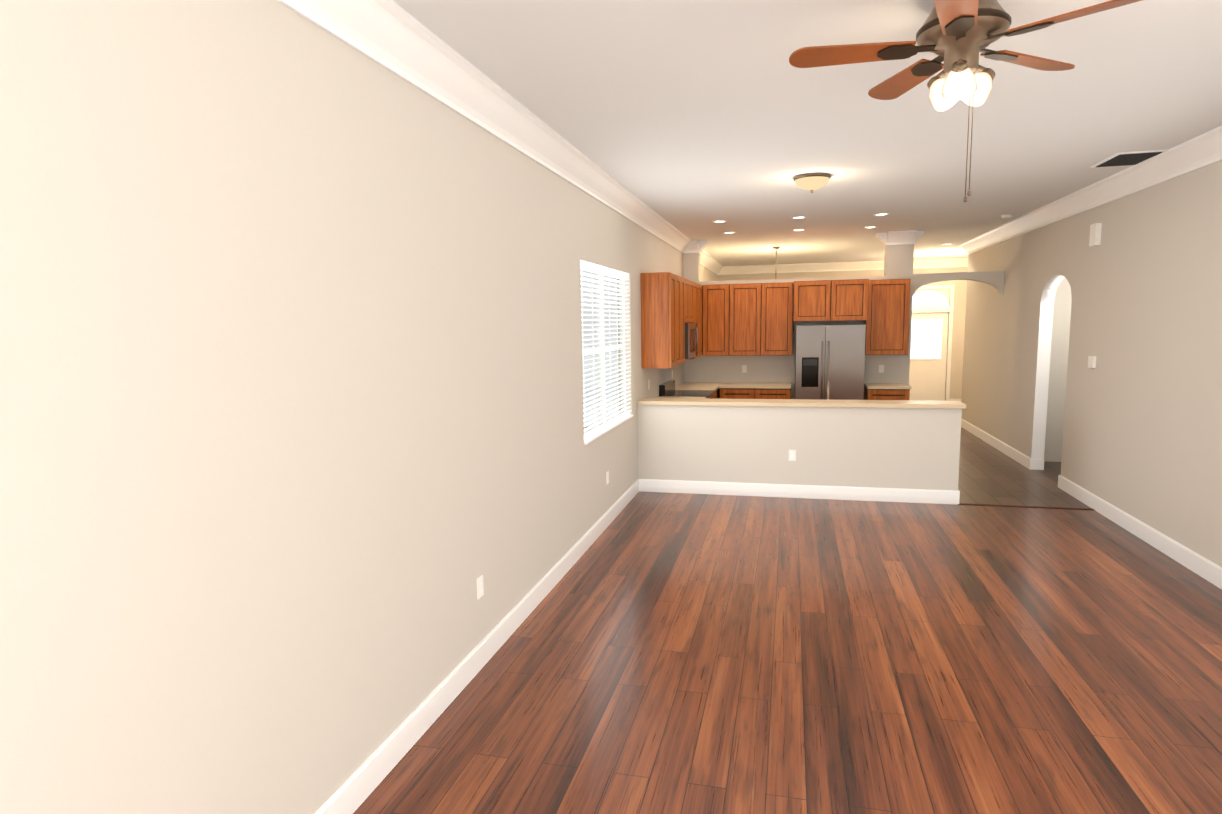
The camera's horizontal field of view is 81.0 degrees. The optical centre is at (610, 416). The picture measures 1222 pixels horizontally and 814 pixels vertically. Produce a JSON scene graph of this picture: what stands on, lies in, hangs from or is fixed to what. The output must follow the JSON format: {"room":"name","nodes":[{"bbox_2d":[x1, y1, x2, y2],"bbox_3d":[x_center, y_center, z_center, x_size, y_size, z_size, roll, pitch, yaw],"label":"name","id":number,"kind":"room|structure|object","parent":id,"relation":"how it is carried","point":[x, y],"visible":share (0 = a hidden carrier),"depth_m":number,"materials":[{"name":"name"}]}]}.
{"room":"living room","nodes":[
{"label":"living room","id":0,"kind":"room"},
{"bbox_2d":[0,0,717,813],"bbox_3d":[0.212,-0.734,8.239,0.150,3.270,19.400,1,8,14],"label":"wall","id":1,"kind":"structure","parent":0,"point":[298,458],"depth_m":2.39,"materials":[{"name":"paint"}]},
{"bbox_2d":[477,575,483,599],"bbox_3d":[-0.754,0.988,4.137,0.008,0.120,0.075,1,8,14],"label":"electrical outlet plate","id":2,"kind":"object","parent":1,"relation":"attached to","point":[480,586],"depth_m":4.13,"materials":[{"name":"white plastic"}]},
{"bbox_2d":[580,266,633,444],"bbox_3d":[-0.058,-0.660,7.043,0.135,1.580,1.930,1,8,14],"label":"window","id":3,"kind":"structure","parent":1,"relation":"in","point":[621,346],"depth_m":7.07,"materials":[{"name":"plastic"}]},
{"bbox_2d":[580,260,630,439],"bbox_3d":[-0.043,-0.671,7.038,0.049,1.554,1.910,1,8,14],"label":"window blinds","id":4,"kind":"object","parent":3,"relation":"attached to","point":[598,268],"visible":0.81,"depth_m":6.90,"materials":[{"name":"white plastic"}]},
{"bbox_2d":[606,471,608,484],"bbox_3d":[-0.032,0.604,7.013,0.008,0.120,0.075,1,8,14],"label":"electrical outlet plate","id":5,"kind":"object","parent":1,"relation":"attached to","point":[607,473],"depth_m":7.00,"materials":[{"name":"white plastic"}]},
{"bbox_2d":[641,272,684,367],"bbox_3d":[0.676,-1.200,9.016,0.356,1.120,1.219,1,8,14],"label":"upper cabinet","id":6,"kind":"object","parent":1,"relation":"attached to","point":[671,304],"depth_m":8.46,"materials":[{"name":"brown wood"}]},
{"bbox_2d":[685,279,692,322],"bbox_3d":[0.909,-1.589,9.930,0.356,0.590,0.890,1,8,14],"label":"upper cabinet","id":7,"kind":"object","parent":1,"relation":"attached to","point":[688,284],"depth_m":9.85,"materials":[{"name":"brown wood"}]},
{"bbox_2d":[685,323,697,358],"bbox_3d":[0.963,-1.058,9.988,0.444,0.470,0.870,1,8,14],"label":"over-the-range microwave","id":8,"kind":"object","parent":7,"relation":"attached to","point":[691,340],"visible":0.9,"depth_m":9.71,"materials":[{"name":"silver metal"}]},
{"bbox_2d":[690,282,700,358],"bbox_3d":[1.084,-1.417,10.642,0.356,1.120,0.658,1,8,14],"label":"upper cabinet","id":9,"kind":"object","parent":1,"relation":"attached to","point":[696,287],"depth_m":10.84,"materials":[{"name":"brown wood"}]},
{"bbox_2d":[701,285,702,355],"bbox_3d":[1.201,-1.480,11.108,0.356,1.120,0.587,1,8,14],"label":"upper cabinet","id":10,"kind":"object","parent":1,"relation":"attached to","point":[701,285],"depth_m":11.35,"materials":[{"name":"brown wood"}]},
{"bbox_2d":[315,399,1221,813],"bbox_3d":[3.076,0.859,7.732,5.700,0.147,19.000,1,8,14],"label":"baseboard","id":11,"kind":"structure","parent":1,"relation":"attached to","point":[369,775],"depth_m":5.78,"materials":[{"name":"white wood"}]},
{"bbox_2d":[353,427,1221,813],"bbox_3d":[3.187,0.966,7.771,6.500,0.080,19.500,1,8,14],"label":"floor","id":12,"kind":"structure","parent":0,"point":[671,653],"depth_m":4.02,"materials":[{"name":"brown wood"}]},
{"bbox_2d":[659,380,716,398],"bbox_3d":[1.111,0.089,10.104,0.708,1.130,0.880,1,8,14],"label":"range","id":13,"kind":"object","parent":12,"relation":"on","point":[667,388],"visible":0.23,"depth_m":9.97,"materials":[{"name":"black metal"}]},
{"bbox_2d":[669,390,716,398],"bbox_3d":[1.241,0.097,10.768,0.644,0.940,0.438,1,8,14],"label":"base cabinet","id":14,"kind":"object","parent":12,"relation":"on","point":[715,393],"depth_m":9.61,"materials":[{"name":"brown wood"}]},
{"bbox_2d":[675,382,720,389],"bbox_3d":[1.349,-0.452,11.168,0.642,0.039,1.400,1,8,14],"label":"countertop","id":15,"kind":"structure","parent":14,"relation":"on","point":[685,385],"depth_m":11.12,"materials":[{"name":"beige stone"}]},
{"bbox_2d":[717,382,721,398],"bbox_3d":[1.403,0.011,11.412,0.644,0.940,1.024,1,8,14],"label":"base cabinet","id":16,"kind":"object","parent":12,"relation":"on","point":[718,389],"depth_m":11.39,"materials":[{"name":"brown wood"}]},
{"bbox_2d":[719,386,790,398],"bbox_3d":[2.299,-0.001,11.385,1.080,0.940,0.644,1,8,14],"label":"base cabinet","id":17,"kind":"object","parent":12,"relation":"on","point":[773,390],"depth_m":11.02,"materials":[{"name":"brown wood"}]},
{"bbox_2d":[719,382,790,385],"bbox_3d":[2.286,-0.487,11.324,1.090,0.039,0.642,1,8,14],"label":"countertop","id":18,"kind":"structure","parent":17,"relation":"on","point":[723,383],"depth_m":11.33,"materials":[{"name":"beige stone"}]},
{"bbox_2d":[795,325,865,399],"bbox_3d":[3.322,-0.441,10.955,0.980,1.890,0.827,1,8,14],"label":"fridge","id":19,"kind":"object","parent":12,"relation":"on","point":[834,355],"visible":0.6,"depth_m":10.56,"materials":[{"name":"silver metal"}]},
{"bbox_2d":[864,386,909,399],"bbox_3d":[4.176,0.028,10.917,0.590,0.940,0.644,1,8,14],"label":"base cabinet","id":20,"kind":"object","parent":12,"relation":"on","point":[868,394],"depth_m":10.57,"materials":[{"name":"brown wood"}]},
{"bbox_2d":[864,383,910,389],"bbox_3d":[4.178,-0.458,10.853,0.610,0.039,0.642,1,8,14],"label":"countertop","id":21,"kind":"structure","parent":20,"relation":"on","point":[870,386],"depth_m":10.60,"materials":[{"name":"beige stone"}]},
{"bbox_2d":[958,503,1093,509],"bbox_3d":[4.317,0.944,7.463,1.300,0.006,0.050,1,8,14],"label":"threshold strip","id":22,"kind":"object","parent":12,"relation":"on","point":[1026,506],"depth_m":7.46,"materials":[{"name":"brown wood"}]},
{"bbox_3d":[2.435,0.369,8.353,2.840,0.980,0.645,1,8,14],"label":"base cabinet","id":23,"kind":"object","parent":12,"relation":"on","visible":0},
{"bbox_2d":[827,380,828,399],"bbox_3d":[2.531,-0.266,8.268,0.106,0.296,0.209,1,8,14],"label":"faucet","id":24,"kind":"object","parent":23,"relation":"on","point":[828,390],"visible":0.6,"depth_m":8.20,"materials":[{"name":"silver metal"}]},
{"bbox_2d":[698,276,885,398],"bbox_3d":[2.858,-0.881,11.568,2.870,2.620,0.200,1,8,14],"label":"wall","id":25,"kind":"structure","parent":0,"point":[778,369],"depth_m":11.54,"materials":[{"name":"paint"}]},
{"bbox_2d":[703,284,734,354],"bbox_3d":[1.732,-1.536,11.473,0.487,1.120,0.354,1,8,14],"label":"upper cabinet","id":26,"kind":"object","parent":25,"relation":"attached to","point":[718,299],"depth_m":11.30,"materials":[{"name":"brown wood"}]},
{"bbox_2d":[742,365,746,372],"bbox_3d":[2.170,-0.769,11.649,0.075,0.120,0.006,1,8,14],"label":"electrical outlet plate","id":27,"kind":"object","parent":25,"relation":"attached to","point":[744,367],"depth_m":11.65,"materials":[{"name":"white plastic"}]},
{"bbox_2d":[735,283,766,354],"bbox_3d":[2.139,-1.529,11.371,0.628,1.120,0.354,1,8,14],"label":"upper cabinet","id":28,"kind":"object","parent":25,"relation":"attached to","point":[754,319],"depth_m":11.19,"materials":[{"name":"brown wood"}]},
{"bbox_2d":[767,283,792,354],"bbox_3d":[2.576,-1.522,11.263,0.549,1.120,0.354,1,8,14],"label":"upper cabinet","id":29,"kind":"object","parent":25,"relation":"attached to","point":[779,325],"depth_m":11.08,"materials":[{"name":"brown wood"}]},
{"bbox_2d":[791,279,870,322],"bbox_3d":[3.321,-1.749,10.889,1.060,0.600,0.655,1,8,14],"label":"upper cabinet","id":30,"kind":"object","parent":25,"relation":"attached to","point":[819,300],"depth_m":10.59,"materials":[{"name":"brown wood"}]},
{"bbox_2d":[879,365,883,372],"bbox_3d":[4.208,-0.737,11.141,0.075,0.120,0.006,1,8,14],"label":"electrical outlet plate","id":31,"kind":"object","parent":25,"relation":"attached to","point":[881,367],"depth_m":11.14,"materials":[{"name":"white plastic"}]},
{"bbox_2d":[864,279,910,354],"bbox_3d":[4.176,-1.498,10.864,0.610,1.120,0.354,1,8,14],"label":"upper cabinet","id":32,"kind":"object","parent":25,"relation":"attached to","point":[887,330],"depth_m":10.70,"materials":[{"name":"brown wood"}]},
{"bbox_2d":[683,244,913,384],"bbox_3d":[2.925,-1.204,11.524,3.508,3.270,0.230,1,8,14],"label":"column","id":33,"kind":"structure","parent":0,"point":[898,261],"depth_m":11.07,"materials":[{"name":"paint"}]},
{"bbox_2d":[637,405,961,490],"bbox_3d":[2.014,0.391,8.046,3.468,1.030,0.150,1,8,14],"label":"wall","id":34,"kind":"structure","parent":0,"point":[899,448],"depth_m":7.93,"materials":[{"name":"paint"}]},
{"bbox_2d":[789,450,795,460],"bbox_3d":[2.018,0.436,7.969,0.075,0.120,0.008,1,8,14],"label":"electrical outlet plate","id":35,"kind":"object","parent":34,"relation":"attached to","point":[792,453],"depth_m":7.97,"materials":[{"name":"white plastic"}]},
{"bbox_2d":[637,398,965,407],"bbox_3d":[2.040,-0.150,8.042,3.501,0.041,0.365,1,8,14],"label":"countertop","id":36,"kind":"structure","parent":34,"relation":"on","point":[814,403],"depth_m":7.92,"materials":[{"name":"beige stone"}]},
{"bbox_2d":[393,0,1221,265],"bbox_3d":[3.132,-2.365,7.340,6.500,0.100,19.500,1,8,14],"label":"ceiling","id":37,"kind":"structure","parent":0,"point":[691,119],"depth_m":4.45,"materials":[{"name":"paint"}]},
{"bbox_2d":[712,220,726,222],"bbox_3d":[1.421,-2.543,9.357,0.192,0.007,0.192,-3,8,-13],"label":"recessed light","id":38,"kind":"object","parent":37,"relation":"in","point":[718,221],"depth_m":9.35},
{"bbox_2d":[773,247,779,278],"bbox_3d":[2.989,-2.389,12.831,0.761,1.255,0.795,1,8,14],"label":"pendant chandelier","id":39,"kind":"object","parent":37,"relation":"hanging from","point":[776,248],"visible":0.04,"depth_m":12.77,"materials":[{"name":"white metal"}]},
{"bbox_2d":[791,216,806,218],"bbox_3d":[2.391,-2.528,9.116,0.192,0.007,0.192,0,7,5],"label":"recessed light","id":40,"kind":"object","parent":37,"relation":"in","point":[796,217],"depth_m":9.11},
{"bbox_2d":[793,173,831,192],"bbox_3d":[1.837,-2.113,6.545,0.340,0.151,0.340,1,8,14],"label":"flush ceiling light","id":41,"kind":"object","parent":37,"relation":"attached to","point":[811,182],"visible":1,"depth_m":6.44,"materials":[{"name":"beige glass"}]},
{"bbox_2d":[873,213,888,215],"bbox_3d":[3.386,-2.526,8.970,0.192,0.007,0.192,0,7,5],"label":"recessed light","id":42,"kind":"object","parent":37,"relation":"in","point":[880,214],"depth_m":8.97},
{"bbox_2d":[789,0,1142,201],"bbox_3d":[1.397,-1.303,2.964,1.286,0.825,1.316,1,8,14],"label":"ceiling fan","id":43,"kind":"object","parent":37,"relation":"hanging from","point":[957,36],"visible":1,"depth_m":2.93,"materials":[{"name":"brown wood"}]},
{"bbox_2d":[1001,214,1012,218],"bbox_3d":[5.098,-2.571,9.220,0.130,0.039,0.130,1,8,14],"label":"smoke detector","id":44,"kind":"object","parent":37,"relation":"attached to","point":[1006,216],"visible":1,"depth_m":9.18,"materials":[{"name":"white plastic"}]},
{"bbox_2d":[1090,149,1168,167],"bbox_3d":[4.331,-2.152,6.001,0.360,0.017,0.550,1,8,14],"label":"ceiling vent","id":45,"kind":"object","parent":37,"relation":"in","point":[1127,158],"visible":1,"depth_m":5.94,"materials":[{"name":"black metal"}]},
{"bbox_2d":[718,267,967,400],"bbox_3d":[5.364,-1.920,16.741,6.000,3.270,0.150,1,8,14],"label":"wall","id":46,"kind":"structure","parent":0,"point":[958,330],"depth_m":16.16,"materials":[{"name":"paint"}]},
{"bbox_2d":[909,285,953,400],"bbox_3d":[7.169,-1.602,16.293,1.060,2.695,0.113,1,8,14],"label":"front door","id":47,"kind":"structure","parent":46,"relation":"in","point":[928,357],"depth_m":16.28,"materials":[{"name":"white metal"}]},
{"bbox_2d":[912,289,949,306],"bbox_3d":[7.158,-2.669,16.181,0.910,0.400,0.048,1,8,14],"label":"window","id":48,"kind":"structure","parent":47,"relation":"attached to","point":[930,297],"depth_m":16.16,"materials":[{"name":"white glass"}]},
{"bbox_2d":[1044,278,1071,461],"bbox_3d":[6.218,-1.004,9.553,1.020,3.270,0.100,1,8,14],"label":"wall","id":49,"kind":"structure","parent":0,"point":[1058,371],"depth_m":9.60,"materials":[{"name":"paint"}]},
{"bbox_2d":[961,160,1221,566],"bbox_3d":[4.551,-0.428,5.319,0.150,3.270,15.800,1,8,14],"label":"wall","id":50,"kind":"structure","parent":0,"point":[1142,435],"depth_m":6.63,"materials":[{"name":"paint"}]},
{"bbox_2d":[277,0,1221,274],"bbox_3d":[3.025,-2.218,7.334,5.700,0.188,19.000,1,8,14],"label":"crown molding","id":51,"kind":"structure","parent":50,"relation":"attached to","point":[397,40],"depth_m":5.02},
{"bbox_2d":[912,271,1004,295],"bbox_3d":[5.220,-1.994,10.826,1.258,0.340,0.200,1,8,14],"label":"arch","id":52,"kind":"object","parent":50,"relation":"attached to","point":[994,279],"visible":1,"depth_m":10.71,"materials":[{"name":"paint"}]},
{"bbox_2d":[1031,302,1071,457],"bbox_3d":[4.747,-0.047,6.126,0.148,2.000,6.250,1,8,14],"label":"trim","id":53,"kind":"structure","parent":50,"relation":"attached to","point":[1042,376],"depth_m":9.12,"materials":[{"name":"white paint"}]},
{"bbox_2d":[1088,356,1095,367],"bbox_3d":[4.983,-0.561,7.418,0.030,0.120,0.120,1,8,14],"label":"light switch","id":54,"kind":"object","parent":50,"relation":"attached to","point":[1091,359],"depth_m":7.38,"materials":[{"name":"white plastic"}]},
{"bbox_2d":[1089,223,1101,246],"bbox_3d":[4.962,-1.849,7.292,0.050,0.228,0.287,1,8,14],"label":"door chime","id":55,"kind":"object","parent":50,"relation":"attached to","point":[1095,235],"depth_m":7.30,"materials":[{"name":"white plastic"}]}
]}

